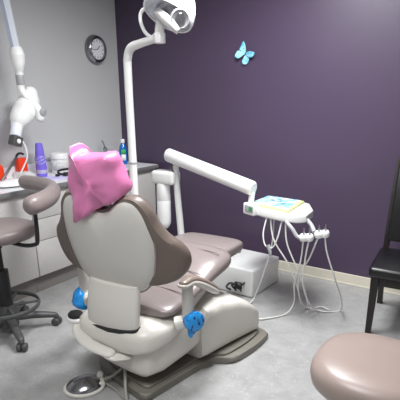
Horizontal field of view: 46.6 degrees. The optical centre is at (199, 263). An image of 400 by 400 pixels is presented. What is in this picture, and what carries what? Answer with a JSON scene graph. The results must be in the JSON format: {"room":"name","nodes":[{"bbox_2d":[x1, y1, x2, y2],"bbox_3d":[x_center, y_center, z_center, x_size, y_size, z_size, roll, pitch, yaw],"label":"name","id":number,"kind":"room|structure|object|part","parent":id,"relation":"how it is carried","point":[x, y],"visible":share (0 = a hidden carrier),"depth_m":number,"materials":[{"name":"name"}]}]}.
{"room":"dental clinic","nodes":[
{"label":"dental clinic","id":0,"kind":"room"},
{"bbox_2d":[0,0,121,167],"bbox_3d":[-2.297,-0.873,2.916,0.100,2.750,5.350,13,23,31],"label":"wall","id":1,"kind":"structure","parent":0,"point":[80,98],"depth_m":4.22,"materials":[{"name":"grey paint"}]},
{"bbox_2d":[0,0,46,174],"bbox_3d":[-1.459,-1.508,3.571,0.384,1.603,0.343,13,23,31],"label":"dental xray","id":2,"kind":"object","parent":1,"relation":"attached to","point":[27,107],"visible":1,"depth_m":3.59,"materials":[{"name":"white plastic"}]},
{"bbox_3d":[-1.429,-1.867,3.368,0.034,0.574,0.109,13,23,31],"label":"spring rod","id":3,"kind":"part","parent":2,"relation":"part of","materials":[{"name":"white plastic"}]},
{"bbox_3d":[-1.405,-1.872,3.396,0.062,0.588,0.133,13,23,31],"label":"support arm","id":4,"kind":"part","parent":2,"relation":"part of","materials":[{"name":"white plastic"}]},
{"bbox_2d":[3,152,118,178],"bbox_3d":[-1.527,-0.821,4.064,0.020,0.094,2.410,13,23,31],"label":"trim","id":5,"kind":"structure","parent":1,"relation":"attached to","point":[31,167],"depth_m":4.09,"materials":[{"name":"laminate"}]},
{"bbox_2d":[85,34,106,63],"bbox_3d":[-0.990,-2.055,4.444,0.059,0.260,0.260,13,23,31],"label":"wall clock","id":6,"kind":"object","parent":1,"relation":"attached to","point":[95,46],"visible":1,"depth_m":4.42,"materials":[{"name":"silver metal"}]},
{"bbox_2d":[0,270,399,399],"bbox_3d":[-0.151,0.949,2.074,5.240,0.100,5.350,13,23,31],"label":"floor","id":7,"kind":"structure","parent":0,"point":[279,369],"depth_m":2.99,"materials":[{"name":"plastic"}]},
{"bbox_2d":[0,194,39,301],"bbox_3d":[-1.754,-0.074,3.504,0.497,0.848,0.853,13,23,31],"label":"base cabinet","id":8,"kind":"object","parent":7,"relation":"on","point":[21,263],"visible":0.48,"depth_m":3.60,"materials":[{"name":"white laminate"}]},
{"bbox_2d":[0,161,158,198],"bbox_3d":[-1.311,-0.710,3.953,0.533,0.037,2.410,13,23,31],"label":"countertop","id":9,"kind":"structure","parent":8,"relation":"on","point":[5,192],"depth_m":3.75,"materials":[{"name":"laminate"}]},
{"bbox_2d":[0,165,6,180],"bbox_3d":[-1.710,-0.723,3.707,0.303,0.151,0.069,-10,22,-25],"label":"pouch","id":10,"kind":"object","parent":9,"relation":"on","point":[1,167],"visible":0.73,"depth_m":3.74,"materials":[{"name":"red plastic"}]},
{"bbox_2d":[0,179,18,186],"bbox_3d":[-1.458,-0.642,3.640,0.240,0.036,0.330,13,23,31],"label":"paper towel","id":11,"kind":"object","parent":9,"relation":"on","point":[10,182],"visible":0.77,"depth_m":3.55,"materials":[{"name":"white paper"}]},
{"bbox_2d":[1,152,23,180],"bbox_3d":[-1.538,-0.800,3.799,0.032,0.198,0.346,4,20,12],"label":"syringe","id":12,"kind":"object","parent":11,"relation":"on","point":[18,153],"visible":0.93,"depth_m":3.78,"materials":[{"name":"metal"}]},
{"bbox_3d":[-1.547,-0.773,3.764,0.022,0.171,0.261,3,20,9],"label":"handle","id":13,"kind":"part","parent":12,"relation":"part of","materials":[{"name":"metal"}]},
{"bbox_2d":[15,157,27,171],"bbox_3d":[-1.528,-0.826,3.974,0.060,0.165,0.085,13,23,31],"label":"box","id":14,"kind":"object","parent":9,"relation":"on","point":[20,161],"visible":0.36,"depth_m":3.94,"materials":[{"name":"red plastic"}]},
{"bbox_2d":[11,171,35,178],"bbox_3d":[-1.472,-0.744,3.872,0.203,0.063,0.143,-6,21,-17],"label":"plastic wrap","id":15,"kind":"object","parent":9,"relation":"on","point":[15,174],"visible":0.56,"depth_m":3.83,"materials":[{"name":"white"}]},
{"bbox_2d":[34,143,47,176],"bbox_3d":[-1.375,-0.898,4.000,0.103,0.284,0.103,13,23,31],"label":"bottle","id":16,"kind":"object","parent":9,"relation":"on","point":[40,160],"visible":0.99,"depth_m":3.97,"materials":[{"name":"plastic"}]},
{"bbox_2d":[44,175,67,179],"bbox_3d":[-1.275,-0.734,3.961,0.295,0.001,0.243,-18,27,-41],"label":"paper sheet","id":17,"kind":"object","parent":9,"relation":"on","point":[60,177],"visible":0.43,"depth_m":3.98,"materials":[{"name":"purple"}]},
{"bbox_2d":[55,168,67,175],"bbox_3d":[-1.171,-0.809,4.080,0.209,0.057,0.111,-8,22,-22],"label":"goggles","id":18,"kind":"object","parent":17,"relation":"on","point":[62,169],"visible":0.52,"depth_m":4.03,"materials":[{"name":"black plastic"}]},
{"bbox_2d":[49,152,68,173],"bbox_3d":[-1.273,-0.917,4.208,0.162,0.177,0.162,13,23,31],"label":"tub","id":19,"kind":"object","parent":9,"relation":"on","point":[59,160],"visible":0.87,"depth_m":4.15,"materials":[{"name":"white plastic"}]},
{"bbox_3d":[-1.273,-0.977,4.186,0.162,0.050,0.162,13,23,31],"label":"lid","id":20,"kind":"part","parent":19,"relation":"part of","materials":[{"name":"white plastic"}]},
{"bbox_2d":[102,140,111,151],"bbox_3d":[-0.912,-1.118,4.665,0.171,0.243,0.056,13,23,31],"label":"sink faucet","id":21,"kind":"object","parent":9,"relation":"on","point":[104,147],"visible":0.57,"depth_m":4.67,"materials":[{"name":"metal"}]},
{"bbox_2d":[119,139,127,163],"bbox_3d":[-0.786,-1.149,4.744,0.087,0.248,0.086,13,23,31],"label":"soap bottle","id":22,"kind":"object","parent":9,"relation":"on","point":[122,148],"visible":0.88,"depth_m":4.71,"materials":[{"name":"blue plastic"}]},
{"bbox_2d":[0,175,61,351],"bbox_3d":[-1.264,-0.024,3.111,0.722,1.019,0.838,-8,21,-20],"label":"stool","id":23,"kind":"object","parent":7,"relation":"on","point":[13,230],"visible":1,"depth_m":3.04,"materials":[{"name":"brown leather"}]},
{"bbox_3d":[-1.226,0.424,3.083,0.075,0.096,0.347,-15,25,-35],"label":"leg","id":24,"kind":"part","parent":23,"relation":"part of","materials":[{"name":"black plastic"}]},
{"bbox_3d":[-1.291,-0.213,2.993,0.456,0.093,0.456,13,23,31],"label":"seat","id":25,"kind":"part","parent":23,"relation":"part of","materials":[{"name":"leather"}]},
{"bbox_3d":[-1.324,0.325,3.357,0.075,0.096,0.347,0,20,0],"label":"leg","id":26,"kind":"part","parent":23,"relation":"part of","materials":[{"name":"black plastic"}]},
{"bbox_3d":[-1.174,0.359,3.264,0.347,0.096,0.075,-8,22,-22],"label":"leg","id":27,"kind":"part","parent":23,"relation":"part of","materials":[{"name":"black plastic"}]},
{"bbox_2d":[29,186,77,291],"bbox_3d":[-1.284,-0.310,4.152,0.523,0.848,0.813,13,23,31],"label":"base cabinet","id":28,"kind":"object","parent":7,"relation":"on","point":[55,268],"visible":0.11,"depth_m":3.85,"materials":[{"name":"white laminate"}]},
{"bbox_3d":[-1.095,-0.373,3.997,0.019,0.172,0.807,13,23,31],"label":"drawer","id":29,"kind":"part","parent":28,"relation":"part of","materials":[{"name":"laminate"}]},
{"bbox_3d":[-1.095,-0.560,3.929,0.019,0.214,0.807,13,23,31],"label":"drawer","id":30,"kind":"part","parent":28,"relation":"part of","materials":[{"name":"laminate"}]},
{"bbox_3d":[-1.095,-0.150,4.078,0.019,0.289,0.807,13,23,31],"label":"drawer","id":31,"kind":"part","parent":28,"relation":"part of","materials":[{"name":"laminate"}]},
{"bbox_2d":[63,367,128,399],"bbox_3d":[-0.445,0.643,2.527,0.638,0.164,0.290,10,22,26],"label":"foot pedal","id":32,"kind":"object","parent":7,"relation":"on","point":[85,385],"visible":0.88,"depth_m":2.56,"materials":[{"name":"beige plastic"}]},
{"bbox_2d":[127,169,155,211],"bbox_3d":[-0.860,-0.529,4.757,0.523,0.848,0.723,13,23,31],"label":"base cabinet","id":33,"kind":"object","parent":7,"relation":"on","point":[146,187],"visible":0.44,"depth_m":4.72,"materials":[{"name":"white"}]},
{"bbox_2d":[123,0,195,194],"bbox_3d":[-0.290,-0.646,3.136,0.641,2.174,0.307,13,23,31],"label":"light","id":34,"kind":"object","parent":7,"relation":"on","point":[176,16],"visible":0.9,"depth_m":2.82,"materials":[{"name":"white metal"}]},
{"bbox_3d":[-0.305,-1.462,2.810,0.160,0.183,0.034,13,23,31],"label":"handle","id":35,"kind":"part","parent":34,"relation":"part of","materials":[{"name":"white plastic"}]},
{"bbox_3d":[-0.114,-1.407,2.662,0.116,0.118,0.082,-1,20,-4],"label":"pivot knob","id":36,"kind":"part","parent":34,"relation":"part of","materials":[{"name":"grey plastic"}]},
{"bbox_3d":[-0.090,-1.504,2.614,0.090,0.198,0.029,17,26,38],"label":"handle","id":37,"kind":"part","parent":34,"relation":"part of","materials":[{"name":"white plastic"}]},
{"bbox_2d":[56,190,267,399],"bbox_3d":[-0.156,-0.054,2.821,0.965,1.272,1.342,11,23,27],"label":"dental chair","id":38,"kind":"object","parent":7,"relation":"on","point":[139,291],"visible":0.92,"depth_m":2.46,"materials":[{"name":"grey plastic"}]},
{"bbox_2d":[72,287,86,309],"bbox_3d":[-0.721,0.203,2.808,0.119,0.140,0.106,13,23,31],"label":"cover","id":39,"kind":"object","parent":38,"relation":"on","point":[77,300],"visible":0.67,"depth_m":2.77,"materials":[{"name":"plastic"}]},
{"bbox_3d":[-0.694,0.082,2.773,0.066,0.215,0.068,11,23,27],"label":"arm post","id":40,"kind":"part","parent":38,"relation":"part of","materials":[{"name":"grey plastic"}]},
{"bbox_2d":[67,142,131,222],"bbox_3d":[-0.487,-0.372,2.198,0.326,0.390,0.194,13,23,31],"label":"bag","id":41,"kind":"object","parent":38,"relation":"on","point":[95,180],"visible":0.98,"depth_m":2.12,"materials":[{"name":"pink plastic"}]},
{"bbox_3d":[-0.566,0.419,2.520,0.426,0.128,0.157,15,25,35],"label":"instrument arm","id":42,"kind":"part","parent":38,"relation":"part of","materials":[{"name":"beige plastic"}]},
{"bbox_3d":[-0.458,-0.092,2.335,0.570,0.520,0.110,11,23,27],"label":"shell trim","id":43,"kind":"part","parent":38,"relation":"part of","materials":[{"name":"plastic"}]},
{"bbox_2d":[56,190,191,285],"bbox_3d":[-0.441,-0.138,2.350,0.850,0.480,0.179,11,23,27],"label":"backrest","id":44,"kind":"object","parent":38,"relation":"on","point":[124,242],"depth_m":2.25,"materials":[{"name":"brown plastic"}]},
{"bbox_3d":[-0.128,0.523,3.010,0.742,0.058,1.056,19,27,41],"label":"plate","id":45,"kind":"part","parent":38,"relation":"part of","materials":[{"name":"grey plastic"}]},
{"bbox_2d":[140,240,230,316],"bbox_3d":[-0.222,0.048,2.833,0.644,0.227,0.758,11,23,27],"label":"seat cushion","id":46,"kind":"object","parent":38,"relation":"on","point":[209,261],"depth_m":2.66,"materials":[{"name":"brown leather"}]},
{"bbox_3d":[-0.063,0.203,2.439,0.066,0.215,0.068,11,23,27],"label":"arm post","id":47,"kind":"part","parent":38,"relation":"part of","materials":[{"name":"grey plastic"}]},
{"bbox_2d":[183,310,204,337],"bbox_3d":[-0.036,0.319,2.465,0.112,0.153,0.073,-11,23,-28],"label":"cover","id":48,"kind":"object","parent":38,"relation":"on","point":[194,321],"visible":0.96,"depth_m":2.43,"materials":[{"name":"blue plastic"}]},
{"bbox_2d":[175,232,242,256],"bbox_3d":[0.028,-0.129,3.240,0.490,0.114,0.355,11,23,27],"label":"cushion","id":49,"kind":"object","parent":38,"relation":"on","point":[232,246],"depth_m":3.18,"materials":[{"name":"brown leather"}]},
{"bbox_2d":[212,249,278,296],"bbox_3d":[0.201,0.029,4.111,0.840,0.235,0.521,14,24,34],"label":"utility box","id":50,"kind":"object","parent":7,"relation":"on","point":[243,276],"visible":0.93,"depth_m":3.86,"materials":[{"name":"white plastic"}]},
{"bbox_2d":[226,281,244,291],"bbox_3d":[0.290,0.189,3.809,0.161,0.119,0.083,14,24,34],"label":"cable","id":51,"kind":"object","parent":50,"relation":"attached to","point":[232,286],"depth_m":3.80,"materials":[{"name":"black plastic"}]},
{"bbox_2d":[151,148,342,319],"bbox_3d":[0.262,-0.270,3.639,1.758,1.131,0.605,13,23,31],"label":"dental delivery unit","id":52,"kind":"object","parent":7,"relation":"on","point":[163,178],"visible":0.98,"depth_m":3.47,"materials":[{"name":"white plastic"}]},
{"bbox_2d":[156,183,170,228],"bbox_3d":[-0.320,-0.520,4.112,0.124,0.410,0.124,13,23,31],"label":"water bottle","id":53,"kind":"object","parent":52,"relation":"on","point":[163,189],"depth_m":4.06,"materials":[{"name":"white plastic"}]},
{"bbox_3d":[-0.184,-0.519,4.067,0.116,0.804,0.060,13,23,31],"label":"post","id":54,"kind":"part","parent":52,"relation":"part of","materials":[{"name":"white metal"}]},
{"bbox_3d":[0.357,-0.403,3.395,0.004,0.050,0.088,-14,24,-34],"label":"display panel","id":55,"kind":"part","parent":52,"relation":"part of","materials":[{"name":"grey plastic"}]},
{"bbox_2d":[254,196,303,212],"bbox_3d":[0.576,-0.451,3.452,0.345,0.019,0.400,13,23,31],"label":"tray","id":56,"kind":"object","parent":52,"relation":"on","point":[287,205],"visible":0.95,"depth_m":3.41,"materials":[{"name":"paper"}]},
{"bbox_3d":[0.686,-0.248,3.194,0.185,0.141,0.160,-4,20,-12],"label":"holder arm","id":57,"kind":"part","parent":52,"relation":"part of","materials":[{"name":"grey plastic"}]},
{"bbox_2d":[310,332,399,399],"bbox_3d":[0.718,0.632,1.962,0.606,0.571,0.588,13,23,31],"label":"stool","id":58,"kind":"object","parent":7,"relation":"on","point":[350,365],"visible":1,"depth_m":1.79,"materials":[{"name":"beige leather"}]},
{"bbox_2d":[365,158,399,332],"bbox_3d":[1.464,-0.101,3.165,0.480,1.130,0.647,10,22,27],"label":"chair","id":59,"kind":"object","parent":7,"relation":"on","point":[384,271],"visible":0.99,"depth_m":3.20,"materials":[{"name":"black wood"}]},
{"bbox_3d":[1.167,0.278,3.154,0.050,0.425,0.050,10,22,27],"label":"leg","id":60,"kind":"part","parent":59,"relation":"part of","materials":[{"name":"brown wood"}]},
{"bbox_3d":[1.433,0.016,3.148,0.480,0.075,0.520,10,22,27],"label":"seat","id":61,"kind":"part","parent":59,"relation":"part of","materials":[{"name":"black leather"}]},
{"bbox_3d":[1.405,-0.208,3.458,0.038,1.130,0.154,10,22,27],"label":"leg","id":62,"kind":"part","parent":59,"relation":"part of","materials":[{"name":"brown wood"}]},
{"bbox_3d":[1.444,0.073,3.190,0.420,0.065,0.475,10,22,27],"label":"seat rail","id":63,"kind":"part","parent":59,"relation":"part of","materials":[{"name":"brown wood"}]},
{"bbox_3d":[1.566,-0.425,3.250,0.400,0.570,0.145,10,22,27],"label":"backrest","id":64,"kind":"part","parent":59,"relation":"part of","materials":[{"name":"black leather"}]},
{"bbox_2d":[114,0,399,277],"bbox_3d":[1.293,-1.139,3.649,5.040,2.750,0.100,13,23,31],"label":"wall","id":65,"kind":"structure","parent":0,"point":[312,117],"depth_m":3.98,"materials":[{"name":"purple paint"}]},
{"bbox_2d":[235,41,254,63],"bbox_3d":[0.391,-1.800,3.948,0.188,0.184,0.044,13,23,31],"label":"butterfly decoration","id":66,"kind":"object","parent":65,"relation":"attached to","point":[238,54],"visible":1,"depth_m":3.96,"materials":[{"name":"blue plastic"}]},
{"bbox_2d":[278,260,399,295],"bbox_3d":[1.502,0.180,3.905,4.460,0.095,0.020,13,23,31],"label":"baseboard","id":67,"kind":"structure","parent":65,"relation":"attached to","point":[344,278],"depth_m":4.10,"materials":[{"name":"paint"}]}
]}

